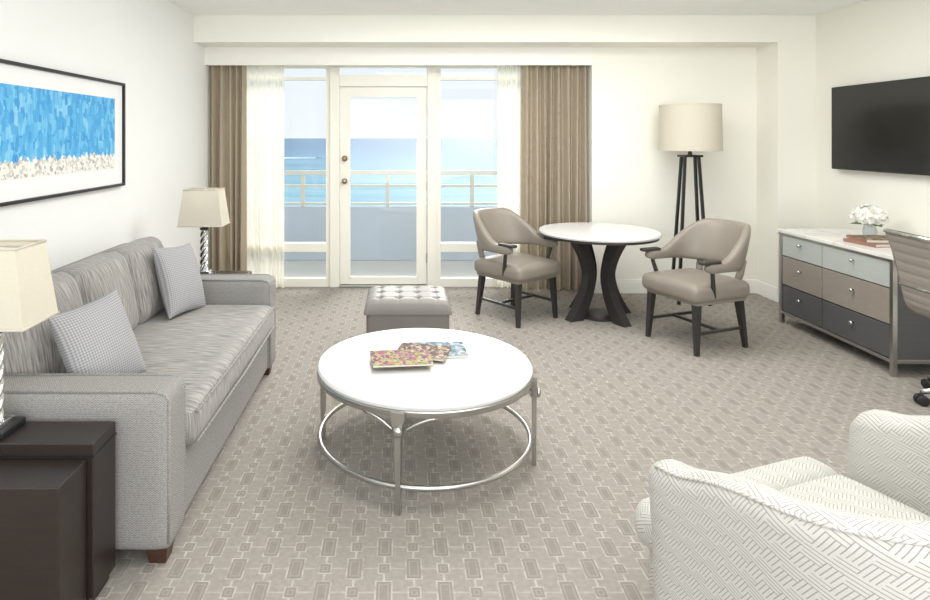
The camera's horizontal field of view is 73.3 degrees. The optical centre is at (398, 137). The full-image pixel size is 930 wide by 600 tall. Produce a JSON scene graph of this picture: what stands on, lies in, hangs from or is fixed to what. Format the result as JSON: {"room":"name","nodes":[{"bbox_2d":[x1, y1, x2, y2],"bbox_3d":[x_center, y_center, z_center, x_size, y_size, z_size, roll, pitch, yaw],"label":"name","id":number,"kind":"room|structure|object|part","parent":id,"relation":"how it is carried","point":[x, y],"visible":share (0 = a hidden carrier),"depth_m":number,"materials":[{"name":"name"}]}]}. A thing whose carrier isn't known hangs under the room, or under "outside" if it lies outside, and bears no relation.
{"room":"hotel room","nodes":[
{"label":"hotel room","id":0,"kind":"room"},
{"bbox_2d":[0,0,209,270],"bbox_3d":[-2.000,0.195,2.575,0.120,2.710,8.350,0,0,0],"label":"wall","id":1,"kind":"structure","parent":0,"point":[148,46],"depth_m":4.46,"materials":[{"name":"white paint"}]},
{"bbox_2d":[0,59,124,206],"bbox_3d":[-1.922,-0.025,3.170,0.034,0.710,2.300,0,0,0],"label":"framed picture","id":2,"kind":"object","parent":1,"relation":"attached to","point":[62,133],"visible":1,"depth_m":3.48},
{"bbox_2d":[0,83,114,180],"bbox_3d":[-1.921,-0.030,3.175,0.001,0.470,2.030,0,0,0],"label":"art print","id":3,"kind":"object","parent":2,"relation":"attached to","point":[44,132],"depth_m":3.44},
{"bbox_3d":[-1.922,-0.371,3.170,0.034,0.018,2.300,0,0,0],"label":"frame","id":4,"kind":"part","parent":2,"relation":"part of","materials":[{"name":"wood"}]},
{"bbox_3d":[-1.922,0.321,3.170,0.034,0.018,2.300,0,0,0],"label":"frame","id":5,"kind":"part","parent":2,"relation":"part of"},
{"bbox_3d":[-1.922,-0.025,4.311,0.034,0.674,0.018,0,0,0],"label":"frame","id":6,"kind":"part","parent":2,"relation":"part of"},
{"bbox_2d":[209,66,246,270],"bbox_3d":[-1.745,0.389,6.300,0.380,2.298,0.092,0,0,0],"label":"curtain","id":7,"kind":"object","parent":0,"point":[227,84],"visible":0.77,"depth_m":6.29,"materials":[{"name":"fabric"}]},
{"bbox_2d":[284,260,478,282],"bbox_3d":[0.500,1.635,7.400,9.000,0.110,1.600,0,0,0],"label":"floor","id":8,"kind":"structure","parent":0,"point":[292,268],"depth_m":7.51,"materials":[{"name":"tile"}]},
{"bbox_2d":[284,206,496,259],"bbox_3d":[0.500,1.001,8.060,9.000,1.158,0.120,0,0,0],"label":"balcony parapet","id":9,"kind":"object","parent":8,"relation":"on","point":[376,232],"visible":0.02,"depth_m":8.00,"materials":[{"name":"glass"}]},
{"bbox_2d":[284,170,496,206],"bbox_3d":[0.500,0.656,8.060,9.000,0.467,0.060,0,0,0],"label":"balcony railing","id":10,"kind":"object","parent":9,"relation":"on","point":[286,172],"depth_m":8.03,"materials":[{"name":"metal"}]},
{"bbox_2d":[95,287,929,599],"bbox_3d":[1.000,1.600,2.500,6.080,0.100,8.200,0,0,0],"label":"floor","id":11,"kind":"structure","parent":0,"point":[271,517],"depth_m":3.03,"materials":[{"name":"carpet"}]},
{"bbox_2d":[0,422,116,599],"bbox_3d":[-1.375,1.275,2.026,0.754,0.550,0.332,0,0,0],"label":"side table","id":12,"kind":"object","parent":11,"relation":"on","point":[57,479],"visible":0.97,"depth_m":1.96,"materials":[{"name":"brown wood"}]},
{"bbox_2d":[0,240,59,439],"bbox_3d":[-1.380,0.672,2.115,0.326,0.655,0.219,0,0,0],"label":"table lamp","id":13,"kind":"object","parent":12,"relation":"on","point":[27,294],"visible":1,"depth_m":2.08,"materials":[{"name":"fabric"}]},
{"bbox_3d":[-1.380,0.810,2.115,0.060,0.300,0.060,0,0,0],"label":"twisted stem","id":14,"kind":"part","parent":13,"relation":"part of","materials":[{"name":"silver metal"}]},
{"bbox_3d":[-1.380,0.365,2.115,0.256,0.008,0.179,0,0,0],"label":"trim","id":15,"kind":"part","parent":13,"relation":"part of","materials":[{"name":"fabric"}]},
{"bbox_3d":[-1.380,0.495,2.115,0.320,0.260,0.210,0,0,0],"label":"lamp shade","id":16,"kind":"part","parent":13,"relation":"part of","materials":[{"name":"fabric"}]},
{"bbox_3d":[-1.380,0.625,2.115,0.326,0.008,0.219,0,0,0],"label":"trim","id":17,"kind":"part","parent":13,"relation":"part of","materials":[{"name":"fabric"}]},
{"bbox_2d":[3,236,275,562],"bbox_3d":[-1.315,1.084,3.185,1.069,0.931,1.930,0,0,0],"label":"sofa","id":18,"kind":"object","parent":11,"relation":"on","point":[173,418],"visible":0.63,"depth_m":2.55,"materials":[{"name":"fabric"}]},
{"bbox_2d":[3,272,82,372],"bbox_3d":[-1.555,0.850,2.665,0.299,0.463,0.515,0,0,0],"label":"cushion","id":19,"kind":"object","parent":18,"relation":"on","point":[35,349],"depth_m":2.50,"materials":[{"name":"fabric"}]},
{"bbox_3d":[-1.261,1.184,2.232,0.878,0.553,0.012,0,0,0],"label":"arm piping","id":20,"kind":"part","parent":18,"relation":"part of","materials":[{"name":"fabric"}]},
{"bbox_3d":[-1.760,1.090,3.185,0.180,0.800,1.900,0,0,0],"label":"frame","id":21,"kind":"part","parent":18,"relation":"part of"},
{"bbox_3d":[-1.310,1.200,2.310,0.980,0.580,0.180,0,0,0],"label":"arm","id":22,"kind":"part","parent":18,"relation":"part of"},
{"bbox_3d":[-1.261,1.184,2.388,0.878,0.553,0.012,0,0,0],"label":"arm piping","id":23,"kind":"part","parent":18,"relation":"part of","materials":[{"name":"fabric"}]},
{"bbox_2d":[47,289,146,372],"bbox_3d":[-1.255,0.870,2.600,0.274,0.394,0.345,0,0,0],"label":"throw pillow","id":24,"kind":"object","parent":18,"relation":"on","point":[97,336],"visible":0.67,"depth_m":2.54,"materials":[{"name":"fabric"}]},
{"bbox_2d":[55,252,138,329],"bbox_3d":[-1.555,0.850,3.185,0.299,0.463,0.515,0,0,0],"label":"cushion","id":25,"kind":"object","parent":18,"relation":"on","point":[96,276],"depth_m":3.14,"materials":[{"name":"fabric"}]},
{"bbox_2d":[106,236,164,324],"bbox_3d":[-1.555,0.850,3.705,0.299,0.463,0.515,0,0,0],"label":"cushion","id":26,"kind":"object","parent":18,"relation":"on","point":[138,254],"depth_m":3.55,"materials":[{"name":"fabric"}]},
{"bbox_2d":[153,243,205,318],"bbox_3d":[-1.320,0.850,3.740,0.227,0.432,0.436,0,0,0],"label":"throw pillow","id":27,"kind":"object","parent":18,"relation":"on","point":[179,279],"visible":0.98,"depth_m":3.64,"materials":[{"name":"fabric"}]},
{"bbox_2d":[133,305,273,444],"bbox_3d":[-1.175,1.135,3.185,0.770,0.199,1.565,0,0,0],"label":"seat cushion","id":28,"kind":"object","parent":18,"relation":"on","point":[210,347],"depth_m":3.11,"materials":[{"name":"fabric"}]},
{"bbox_3d":[-1.310,1.200,4.060,0.980,0.580,0.180,0,0,0],"label":"arm","id":29,"kind":"part","parent":18,"relation":"part of"},
{"bbox_2d":[216,271,251,273],"bbox_3d":[-1.485,1.280,4.470,0.730,0.540,0.500,0,0,0],"label":"end table","id":30,"kind":"object","parent":11,"relation":"on","point":[217,272],"visible":0.08,"depth_m":4.66,"materials":[{"name":"brown wood"}]},
{"bbox_2d":[177,186,229,273],"bbox_3d":[-1.430,0.682,4.550,0.326,0.655,0.219,0,0,0],"label":"table lamp","id":31,"kind":"object","parent":30,"relation":"on","point":[204,208],"visible":0.95,"depth_m":4.46,"materials":[{"name":"fabric"}]},
{"bbox_3d":[-1.430,0.635,4.550,0.326,0.008,0.219,0,0,0],"label":"trim","id":32,"kind":"part","parent":31,"relation":"part of","materials":[{"name":"fabric"}]},
{"bbox_3d":[-1.430,0.505,4.550,0.320,0.260,0.210,0,0,0],"label":"lamp shade","id":33,"kind":"part","parent":31,"relation":"part of","materials":[{"name":"fabric"}]},
{"bbox_3d":[-1.430,0.820,4.550,0.060,0.300,0.060,0,0,0],"label":"twisted stem","id":34,"kind":"part","parent":31,"relation":"part of","materials":[{"name":"silver metal"}]},
{"bbox_3d":[-1.430,0.375,4.550,0.256,0.008,0.179,0,0,0],"label":"trim","id":35,"kind":"part","parent":31,"relation":"part of","materials":[{"name":"fabric"}]},
{"bbox_2d":[330,67,339,286],"bbox_3d":[-0.670,0.407,6.490,0.100,2.285,0.120,0,0,0],"label":"post","id":36,"kind":"object","parent":11,"relation":"on","point":[334,71],"visible":0.94,"depth_m":6.43,"materials":[{"name":"paint"}]},
{"bbox_2d":[339,283,426,287],"bbox_3d":[-0.163,1.540,6.480,0.915,0.020,0.140,0,0,0],"label":"threshold","id":37,"kind":"object","parent":11,"relation":"on","point":[340,285],"visible":0.61,"depth_m":6.43,"materials":[{"name":"metal"}]},
{"bbox_2d":[349,276,417,283],"bbox_3d":[-0.163,1.488,6.492,0.713,0.075,0.045,0,0,0],"label":"rail","id":38,"kind":"object","parent":37,"relation":"on","point":[352,279],"visible":1,"depth_m":6.47,"materials":[{"name":"paint"}]},
{"bbox_2d":[364,286,451,333],"bbox_3d":[0.062,1.335,4.530,0.610,0.430,0.490,0,0,0],"label":"tufted ottoman","id":39,"kind":"object","parent":11,"relation":"on","point":[386,307],"visible":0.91,"depth_m":4.30,"materials":[{"name":"grey leather"}]},
{"bbox_2d":[418,67,436,285],"bbox_3d":[0.294,0.407,6.490,0.201,2.285,0.120,0,0,0],"label":"post","id":40,"kind":"object","parent":11,"relation":"on","point":[431,71],"depth_m":6.43,"materials":[{"name":"paint"}]},
{"bbox_2d":[339,75,426,86],"bbox_3d":[-0.163,-0.595,6.490,0.915,0.120,0.120,0,0,0],"label":"header","id":41,"kind":"object","parent":40,"relation":"attached to","point":[344,80],"visible":1,"depth_m":6.43,"materials":[{"name":"paint"}]},
{"bbox_2d":[349,88,417,96],"bbox_3d":[-0.163,-0.476,6.492,0.713,0.097,0.045,0,0,0],"label":"rail","id":42,"kind":"object","parent":40,"relation":"attached to","point":[353,92],"visible":1,"depth_m":6.47,"materials":[{"name":"paint"}]},
{"bbox_2d":[340,88,348,283],"bbox_3d":[-0.566,0.500,6.492,0.093,2.050,0.045,0,0,0],"label":"stile","id":43,"kind":"object","parent":42,"relation":"attached to","point":[344,92],"visible":1,"depth_m":6.47,"materials":[{"name":"paint"}]},
{"bbox_2d":[349,97,349,276],"bbox_3d":[-0.514,0.510,6.472,0.015,1.880,0.016,0,0,0],"label":"bead","id":44,"kind":"object","parent":42,"relation":"attached to","point":[349,97],"visible":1,"depth_m":6.46,"materials":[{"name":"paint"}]},
{"bbox_2d":[416,97,417,276],"bbox_3d":[0.190,0.510,6.472,0.015,1.880,0.016,0,0,0],"label":"bead","id":45,"kind":"object","parent":40,"relation":"attached to","point":[416,97],"visible":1,"depth_m":6.46,"materials":[{"name":"paint"}]},
{"bbox_3d":[0.240,0.500,6.492,0.093,2.050,0.045,0,0,0],"label":"hinge stile","id":46,"kind":"part","parent":40,"relation":"part of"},
{"bbox_2d":[317,328,540,515],"bbox_3d":[0.125,1.325,3.070,1.097,0.450,1.097,0,0,0],"label":"coffee table","id":47,"kind":"object","parent":11,"relation":"on","point":[495,375],"visible":0.92,"depth_m":2.82,"materials":[{"name":"white stone"}]},
{"bbox_3d":[-0.391,1.339,3.199,0.028,0.422,0.060,0,0,14],"label":"leg","id":48,"kind":"part","parent":47,"relation":"part of","materials":[{"name":"metal"}]},
{"bbox_3d":[-0.004,1.339,2.554,0.060,0.422,0.028,0,0,14],"label":"leg","id":49,"kind":"part","parent":47,"relation":"part of","materials":[{"name":"metal"}]},
{"bbox_2d":[408,341,468,357],"bbox_3d":[0.200,1.093,3.200,0.291,0.012,0.220,0,0,-3],"label":"magazine","id":50,"kind":"object","parent":47,"relation":"on","point":[458,350],"visible":0.46,"depth_m":3.22,"materials":[{"name":"paper"}]},
{"bbox_2d":[397,342,450,361],"bbox_3d":[0.119,1.082,3.140,0.261,0.010,0.200,0,0,14],"label":"magazine","id":51,"kind":"object","parent":50,"relation":"on","point":[437,352],"visible":0.66,"depth_m":3.17,"materials":[{"name":"paper"}]},
{"bbox_2d":[370,349,433,367],"bbox_3d":[0.009,1.071,3.020,0.291,0.010,0.210,0,0,-6],"label":"magazine","id":52,"kind":"object","parent":51,"relation":"on","point":[405,357],"visible":1,"depth_m":3.00,"materials":[{"name":"paper"}]},
{"bbox_3d":[0.641,1.339,2.941,0.028,0.422,0.060,0,0,14],"label":"leg","id":53,"kind":"part","parent":47,"relation":"part of","materials":[{"name":"metal"}]},
{"bbox_2d":[473,207,560,327],"bbox_3d":[0.986,1.099,5.436,0.638,0.907,0.685,0,0,-37],"label":"dining chair","id":54,"kind":"object","parent":11,"relation":"on","point":[497,230],"visible":0.94,"depth_m":5.34,"materials":[{"name":"beige leather"}]},
{"bbox_3d":[0.719,1.364,5.442,0.058,0.377,0.083,0,0,-37],"label":"leg","id":55,"kind":"part","parent":54,"relation":"part of","materials":[{"name":"grey wood"}]},
{"bbox_3d":[0.731,1.021,5.473,0.112,0.234,0.054,0,0,35],"label":"post","id":56,"kind":"part","parent":54,"relation":"part of","materials":[{"name":"beige leather"}]},
{"bbox_3d":[0.876,1.020,5.133,0.038,0.251,0.087,0,0,0],"label":"arm post","id":57,"kind":"part","parent":54,"relation":"part of","materials":[{"name":"grey wood"}]},
{"bbox_3d":[1.054,1.364,5.694,0.058,0.377,0.083,0,0,-37],"label":"leg","id":58,"kind":"part","parent":54,"relation":"part of","materials":[{"name":"grey wood"}]},
{"bbox_3d":[1.020,1.175,5.390,0.490,0.050,0.490,0,0,-37],"label":"seat rail","id":59,"kind":"part","parent":54,"relation":"part of","materials":[{"name":"beige leather"}]},
{"bbox_3d":[1.026,1.115,5.382,0.550,0.173,0.550,0,0,-37],"label":"seat","id":60,"kind":"part","parent":54,"relation":"part of","materials":[{"name":"beige leather"}]},
{"bbox_3d":[0.976,1.365,5.082,0.058,0.374,0.058,0,0,-37],"label":"leg","id":61,"kind":"part","parent":54,"relation":"part of","materials":[{"name":"grey wood"}]},
{"bbox_3d":[1.307,1.020,5.456,0.087,0.251,0.038,0,0,16],"label":"arm post","id":62,"kind":"part","parent":54,"relation":"part of","materials":[{"name":"grey wood"}]},
{"bbox_3d":[1.328,1.365,5.346,0.058,0.374,0.058,0,0,-37],"label":"leg","id":63,"kind":"part","parent":54,"relation":"part of","materials":[{"name":"grey wood"}]},
{"bbox_2d":[539,222,661,327],"bbox_3d":[1.735,1.175,5.390,1.016,0.750,1.016,0,0,0],"label":"dining table","id":64,"kind":"object","parent":11,"relation":"on","point":[581,235],"visible":1,"depth_m":5.26,"materials":[{"name":"white stone"}]},
{"bbox_3d":[1.551,1.205,5.304,0.275,0.690,0.084,0,0,-25],"label":"leg","id":65,"kind":"part","parent":64,"relation":"part of","materials":[{"name":"grey wood"}]},
{"bbox_3d":[1.649,1.205,5.574,0.084,0.690,0.275,0,0,-25],"label":"leg","id":66,"kind":"part","parent":64,"relation":"part of","materials":[{"name":"grey wood"}]},
{"bbox_3d":[1.735,1.537,5.390,0.340,0.026,0.340,0,0,0],"label":"foot plate","id":67,"kind":"part","parent":64,"relation":"part of","materials":[{"name":"grey wood"}]},
{"bbox_3d":[1.821,1.205,5.206,0.192,0.690,0.285,0,0,0],"label":"leg","id":68,"kind":"part","parent":64,"relation":"part of","materials":[{"name":"grey wood"}]},
{"bbox_3d":[1.919,1.205,5.476,0.275,0.690,0.084,0,0,-25],"label":"leg","id":69,"kind":"part","parent":64,"relation":"part of","materials":[{"name":"grey wood"}]},
{"bbox_2d":[658,103,722,305],"bbox_3d":[2.760,0.613,5.880,0.558,1.876,0.558,0,0,0],"label":"floor lamp","id":70,"kind":"object","parent":11,"relation":"on","point":[689,127],"visible":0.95,"depth_m":5.69,"materials":[{"name":"linen"},{"name":"charcoal wood"}]},
{"bbox_3d":[2.681,0.863,5.993,0.033,1.378,0.138,0,0,-35],"label":"leg","id":71,"kind":"part","parent":70,"relation":"part of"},
{"bbox_3d":[2.647,0.863,5.801,0.138,1.377,0.033,0,0,-35],"label":"leg","id":72,"kind":"part","parent":70,"relation":"part of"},
{"bbox_3d":[2.760,-0.098,5.880,0.552,0.425,0.552,0,0,0],"label":"lamp shade","id":73,"kind":"part","parent":70,"relation":"part of","materials":[{"name":"fabric"}]},
{"bbox_3d":[2.760,-0.307,5.880,0.546,0.015,0.546,0,0,0],"label":"shade trim","id":74,"kind":"part","parent":70,"relation":"part of","materials":[{"name":"fabric"}]},
{"bbox_3d":[2.760,0.113,5.880,0.558,0.015,0.558,0,0,0],"label":"shade trim","id":75,"kind":"part","parent":70,"relation":"part of","materials":[{"name":"fabric"}]},
{"bbox_3d":[2.873,0.863,5.959,0.138,1.377,0.033,0,0,-35],"label":"leg","id":76,"kind":"part","parent":70,"relation":"part of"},
{"bbox_3d":[2.839,0.863,5.767,0.033,1.378,0.138,0,0,-35],"label":"leg","id":77,"kind":"part","parent":70,"relation":"part of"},
{"bbox_2d":[640,218,750,356],"bbox_3d":[2.304,1.099,4.731,0.685,0.907,0.638,0,0,-21],"label":"dining chair","id":78,"kind":"object","parent":11,"relation":"on","point":[723,244],"visible":1,"depth_m":4.62,"materials":[{"name":"beige leather"}]},
{"bbox_3d":[1.965,1.365,4.836,0.058,0.374,0.058,0,0,-21],"label":"leg","id":79,"kind":"part","parent":78,"relation":"part of","materials":[{"name":"grey wood"}]},
{"bbox_3d":[2.041,1.020,4.918,0.087,0.251,0.038,0,0,16],"label":"arm post","id":80,"kind":"part","parent":78,"relation":"part of","materials":[{"name":"grey wood"}]},
{"bbox_3d":[2.241,1.115,4.706,0.550,0.173,0.550,0,0,-21],"label":"seat","id":81,"kind":"part","parent":78,"relation":"part of","materials":[{"name":"beige leather"}]},
{"bbox_3d":[2.250,1.175,4.710,0.490,0.050,0.490,0,0,-21],"label":"seat rail","id":82,"kind":"part","parent":78,"relation":"part of","materials":[{"name":"beige leather"}]},
{"bbox_3d":[2.124,1.365,4.425,0.058,0.374,0.058,0,0,-21],"label":"leg","id":83,"kind":"part","parent":78,"relation":"part of","materials":[{"name":"grey wood"}]},
{"bbox_3d":[2.408,1.021,4.966,0.112,0.234,0.054,0,0,-40],"label":"post","id":84,"kind":"part","parent":78,"relation":"part of","materials":[{"name":"wood"}]},
{"bbox_3d":[2.236,1.020,4.415,0.038,0.251,0.087,0,0,32],"label":"arm post","id":85,"kind":"part","parent":78,"relation":"part of","materials":[{"name":"grey wood"}]},
{"bbox_3d":[2.533,1.364,4.595,0.083,0.377,0.058,0,0,-21],"label":"leg","id":86,"kind":"part","parent":78,"relation":"part of","materials":[{"name":"grey wood"}]},
{"bbox_3d":[2.539,1.021,4.627,0.112,0.234,0.054,0,0,-3],"label":"post","id":87,"kind":"part","parent":78,"relation":"part of","materials":[{"name":"beige leather"}]},
{"bbox_2d":[756,280,778,301],"bbox_3d":[3.571,1.482,6.012,0.018,0.135,0.340,0,0,0],"label":"board","id":88,"kind":"object","parent":11,"relation":"on","point":[770,293],"depth_m":5.99,"materials":[{"name":"paint"}]},
{"bbox_3d":[3.568,1.425,6.012,0.012,0.020,0.340,0,0,0],"label":"cap","id":89,"kind":"part","parent":88,"relation":"part of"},
{"bbox_2d":[634,409,929,599],"bbox_3d":[1.270,1.124,1.642,1.010,0.859,0.989,0,0,-21],"label":"armchair","id":90,"kind":"object","parent":11,"relation":"on","point":[797,528],"visible":1,"depth_m":1.54,"materials":[{"name":"fabric"}]},
{"bbox_3d":[1.122,1.195,2.023,0.810,0.166,0.170,0,0,-21],"label":"seat","id":91,"kind":"part","parent":90,"relation":"part of","materials":[{"name":"fabric"}]},
{"bbox_2d":[778,475,929,520],"bbox_3d":[1.265,1.180,1.655,0.700,0.199,0.660,0,0,-21],"label":"seat cushion","id":92,"kind":"object","parent":90,"relation":"on","point":[839,492],"depth_m":1.88,"materials":[{"name":"fabric"}]},
{"bbox_2d":[778,229,929,376],"bbox_3d":[3.542,1.157,4.618,0.732,0.785,1.220,0,0,0],"label":"credenza","id":93,"kind":"object","parent":11,"relation":"on","point":[851,293],"visible":0.95,"depth_m":4.42,"materials":[{"name":"wood"}]},
{"bbox_3d":[3.215,1.177,5.205,0.030,0.745,0.030,0,0,0],"label":"post","id":94,"kind":"part","parent":93,"relation":"part of","materials":[{"name":"metal"}]},
{"bbox_3d":[3.217,0.892,4.945,0.022,0.169,0.482,0,0,0],"label":"drawer","id":95,"kind":"part","parent":93,"relation":"part of","materials":[{"name":"grey paint"}]},
{"bbox_3d":[3.217,1.101,4.945,0.022,0.232,0.482,0,0,0],"label":"drawer","id":96,"kind":"part","parent":93,"relation":"part of","materials":[{"name":"beige wood"}]},
{"bbox_3d":[3.217,1.331,4.945,0.022,0.212,0.482,0,0,0],"label":"drawer","id":97,"kind":"part","parent":93,"relation":"part of","materials":[{"name":"wood"}]},
{"bbox_3d":[3.215,1.452,4.618,0.030,0.025,1.144,0,0,0],"label":"rail","id":98,"kind":"part","parent":93,"relation":"part of","materials":[{"name":"metal"}]},
{"bbox_3d":[3.550,0.797,4.618,0.710,0.015,1.214,0,0,0],"label":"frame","id":99,"kind":"part","parent":93,"relation":"part of","materials":[{"name":"stone"}]},
{"bbox_3d":[3.217,0.892,4.373,0.022,0.169,0.646,0,0,0],"label":"drawer","id":100,"kind":"part","parent":93,"relation":"part of","materials":[{"name":"grey paint"}]},
{"bbox_3d":[3.217,1.101,4.373,0.022,0.232,0.646,0,0,0],"label":"drawer","id":101,"kind":"part","parent":93,"relation":"part of","materials":[{"name":"beige wood"}]},
{"bbox_3d":[3.217,1.331,4.373,0.022,0.212,0.646,0,0,0],"label":"drawer","id":102,"kind":"part","parent":93,"relation":"part of","materials":[{"name":"wood"}]},
{"bbox_2d":[843,238,889,247],"bbox_3d":[3.499,0.753,4.480,0.392,0.024,0.270,0,0,-7],"label":"book","id":103,"kind":"object","parent":93,"relation":"on","point":[870,244],"visible":0.48,"depth_m":4.39,"materials":[{"name":"paper"}]},
{"bbox_2d":[846,235,888,242],"bbox_3d":[3.499,0.732,4.500,0.342,0.019,0.230,0,0,6],"label":"book","id":104,"kind":"object","parent":103,"relation":"on","point":[865,238],"visible":0.56,"depth_m":4.50,"materials":[{"name":"paper"}]},
{"bbox_2d":[849,204,888,234],"bbox_3d":[3.660,0.638,4.815,0.248,0.255,0.250,0,0,0],"label":"hydrangea vase","id":105,"kind":"object","parent":93,"relation":"on","point":[871,215],"visible":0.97,"depth_m":4.77,"materials":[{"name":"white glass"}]},
{"bbox_3d":[3.215,1.177,4.031,0.030,0.745,0.030,0,0,0],"label":"post","id":106,"kind":"part","parent":93,"relation":"part of","materials":[{"name":"metal"}]},
{"bbox_3d":[3.550,1.452,4.031,0.640,0.025,0.030,0,0,0],"label":"rail","id":107,"kind":"part","parent":93,"relation":"part of","materials":[{"name":"metal"}]},
{"bbox_2d":[883,228,929,406],"bbox_3d":[3.281,1.053,3.556,0.648,0.994,0.629,0,0,6],"label":"office chair","id":108,"kind":"object","parent":11,"relation":"on","point":[911,252],"visible":1,"depth_m":3.66,"materials":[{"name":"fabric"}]},
{"bbox_3d":[3.293,0.820,3.789,0.607,0.526,0.025,0,0,6],"label":"rail","id":109,"kind":"part","parent":108,"relation":"part of","materials":[{"name":"leather"}]},
{"bbox_3d":[2.972,0.570,3.587,0.026,0.025,0.470,0,0,6],"label":"rail","id":110,"kind":"part","parent":108,"relation":"part of","materials":[{"name":"silver metal"}]},
{"bbox_2d":[169,0,865,14],"bbox_3d":[1.000,-1.210,2.575,6.080,0.100,8.350,0,0,0],"label":"ceiling","id":111,"kind":"structure","parent":0,"point":[195,7],"depth_m":5.47,"materials":[{"name":"paint"}]},
{"bbox_2d":[586,47,756,279],"bbox_3d":[2.765,0.311,6.385,1.670,2.477,0.370,0,0,0],"label":"wall","id":112,"kind":"structure","parent":0,"point":[630,181],"depth_m":6.20,"materials":[{"name":"paint"}]},
{"bbox_2d":[247,66,283,287],"bbox_3d":[-1.400,0.389,6.385,0.440,2.298,0.040,0,0,0],"label":"sheer curtain","id":113,"kind":"object","parent":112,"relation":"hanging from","point":[265,84],"visible":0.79,"depth_m":6.39,"materials":[{"name":"white fabric"}]},
{"bbox_2d":[205,47,591,65],"bbox_3d":[-0.005,-0.818,6.225,3.870,0.177,0.050,0,0,0],"label":"valance","id":114,"kind":"object","parent":112,"relation":"attached to","point":[214,56],"depth_m":6.20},
{"bbox_2d":[194,15,815,46],"bbox_3d":[1.000,-0.945,6.215,5.880,0.430,0.710,0,0,0],"label":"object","id":115,"kind":"structure","parent":112,"relation":"attached to","point":[209,30],"depth_m":5.86,"materials":[{"name":"paint"}]},
{"bbox_2d":[496,66,519,287],"bbox_3d":[1.205,0.389,6.385,0.408,2.298,0.040,0,0,0],"label":"sheer curtain","id":116,"kind":"object","parent":112,"relation":"hanging from","point":[508,77],"visible":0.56,"depth_m":6.38,"materials":[{"name":"white fabric"}]},
{"bbox_2d":[520,66,586,290],"bbox_3d":[1.575,0.389,6.300,0.669,2.298,0.097,0,0,0],"label":"curtain","id":117,"kind":"object","parent":112,"relation":"hanging from","point":[553,123],"visible":0.82,"depth_m":6.30,"materials":[{"name":"fabric"}]},
{"bbox_2d":[594,280,755,292],"bbox_3d":[2.765,1.482,6.191,1.630,0.135,0.018,0,0,0],"label":"board","id":118,"kind":"object","parent":112,"relation":"attached to","point":[624,287],"depth_m":6.18,"materials":[{"name":"paint"}]},
{"bbox_3d":[2.765,1.425,6.194,1.630,0.020,0.012,0,0,0],"label":"cap","id":119,"kind":"part","parent":118,"relation":"part of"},
{"bbox_2d":[757,42,815,287],"bbox_3d":[3.760,0.322,6.215,0.360,2.457,0.710,0,0,0],"label":"wall column","id":120,"kind":"structure","parent":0,"point":[786,71],"depth_m":5.86,"materials":[{"name":"paint"}]},
{"bbox_2d":[816,0,929,236],"bbox_3d":[4.000,0.195,2.575,0.120,2.710,8.350,0,0,0],"label":"wall","id":121,"kind":"structure","parent":0,"point":[868,41],"depth_m":5.21,"materials":[{"name":"paint"}]},
{"bbox_2d":[832,76,929,175],"bbox_3d":[3.896,-0.087,4.905,0.088,0.725,1.250,0,0,0],"label":"television","id":122,"kind":"object","parent":121,"relation":"attached to","point":[884,127],"visible":1,"depth_m":4.94,"materials":[{"name":"black plastic"}]},
{"bbox_3d":[1.765,0.322,6.510,0.330,2.457,0.120,0,0,0],"label":"wall window","id":123,"kind":"structure","parent":0,"visible":0},
{"bbox_2d":[284,77,325,80],"bbox_3d":[-1.260,-0.620,6.500,1.000,0.030,0.080,0,0,0],"label":"bar","id":124,"kind":"object","parent":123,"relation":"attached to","point":[285,78],"visible":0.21,"depth_m":6.46,"materials":[{"name":"paint"}]},
{"bbox_2d":[284,66,325,68],"bbox_3d":[-1.260,-0.745,6.500,1.000,0.030,0.080,0,0,0],"label":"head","id":125,"kind":"object","parent":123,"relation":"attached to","point":[285,67],"visible":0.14,"depth_m":6.46},
{"bbox_2d":[284,66,329,286],"bbox_3d":[-1.240,0.395,6.490,1.040,2.310,0.100,0,0,0],"label":"window","id":126,"kind":"structure","parent":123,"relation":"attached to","point":[327,67],"depth_m":6.46,"materials":[{"name":"paint"}]},
{"bbox_3d":[-1.260,1.140,6.490,1.000,0.090,0.100,0,0,0],"label":"middle rail","id":127,"kind":"part","parent":126,"relation":"part of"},
{"bbox_3d":[-1.260,1.508,6.500,1.000,0.085,0.080,0,0,0],"label":"sill rail","id":128,"kind":"part","parent":126,"relation":"part of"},
{"bbox_2d":[330,66,436,67],"bbox_3d":[-0.163,-0.748,6.500,1.115,0.025,0.080,0,0,0],"label":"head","id":129,"kind":"object","parent":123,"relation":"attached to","point":[330,66],"visible":0.5,"depth_m":6.46},
{"bbox_2d":[437,66,496,286],"bbox_3d":[0.978,0.395,6.490,1.165,2.310,0.100,0,0,0],"label":"window","id":130,"kind":"structure","parent":123,"relation":"attached to","point":[438,67],"depth_m":6.46,"materials":[{"name":"paint"}]},
{"bbox_3d":[0.998,1.140,6.490,1.125,0.090,0.100,0,0,0],"label":"middle rail","id":131,"kind":"part","parent":130,"relation":"part of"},
{"bbox_3d":[0.998,1.508,6.500,1.125,0.085,0.080,0,0,0],"label":"sill rail","id":132,"kind":"part","parent":130,"relation":"part of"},
{"bbox_2d":[441,77,496,80],"bbox_3d":[0.998,-0.620,6.500,1.125,0.030,0.080,0,0,0],"label":"bar","id":133,"kind":"object","parent":130,"relation":"attached to","point":[442,78],"visible":0.5,"depth_m":6.46,"materials":[{"name":"paint"}]},
{"bbox_2d":[441,66,496,68],"bbox_3d":[0.998,-0.745,6.500,1.125,0.030,0.080,0,0,0],"label":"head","id":134,"kind":"object","parent":123,"relation":"attached to","point":[442,67],"visible":0.36,"depth_m":6.46},
{"label":"outside","id":135,"kind":"structure","parent":0,"visible":0},
{"bbox_2d":[284,138,496,205],"bbox_3d":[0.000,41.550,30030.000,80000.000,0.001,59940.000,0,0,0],"label":"sea","id":136,"kind":"structure","parent":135,"point":[365,153],"depth_m":972.24,"materials":[{"name":"liquid"}]}
]}

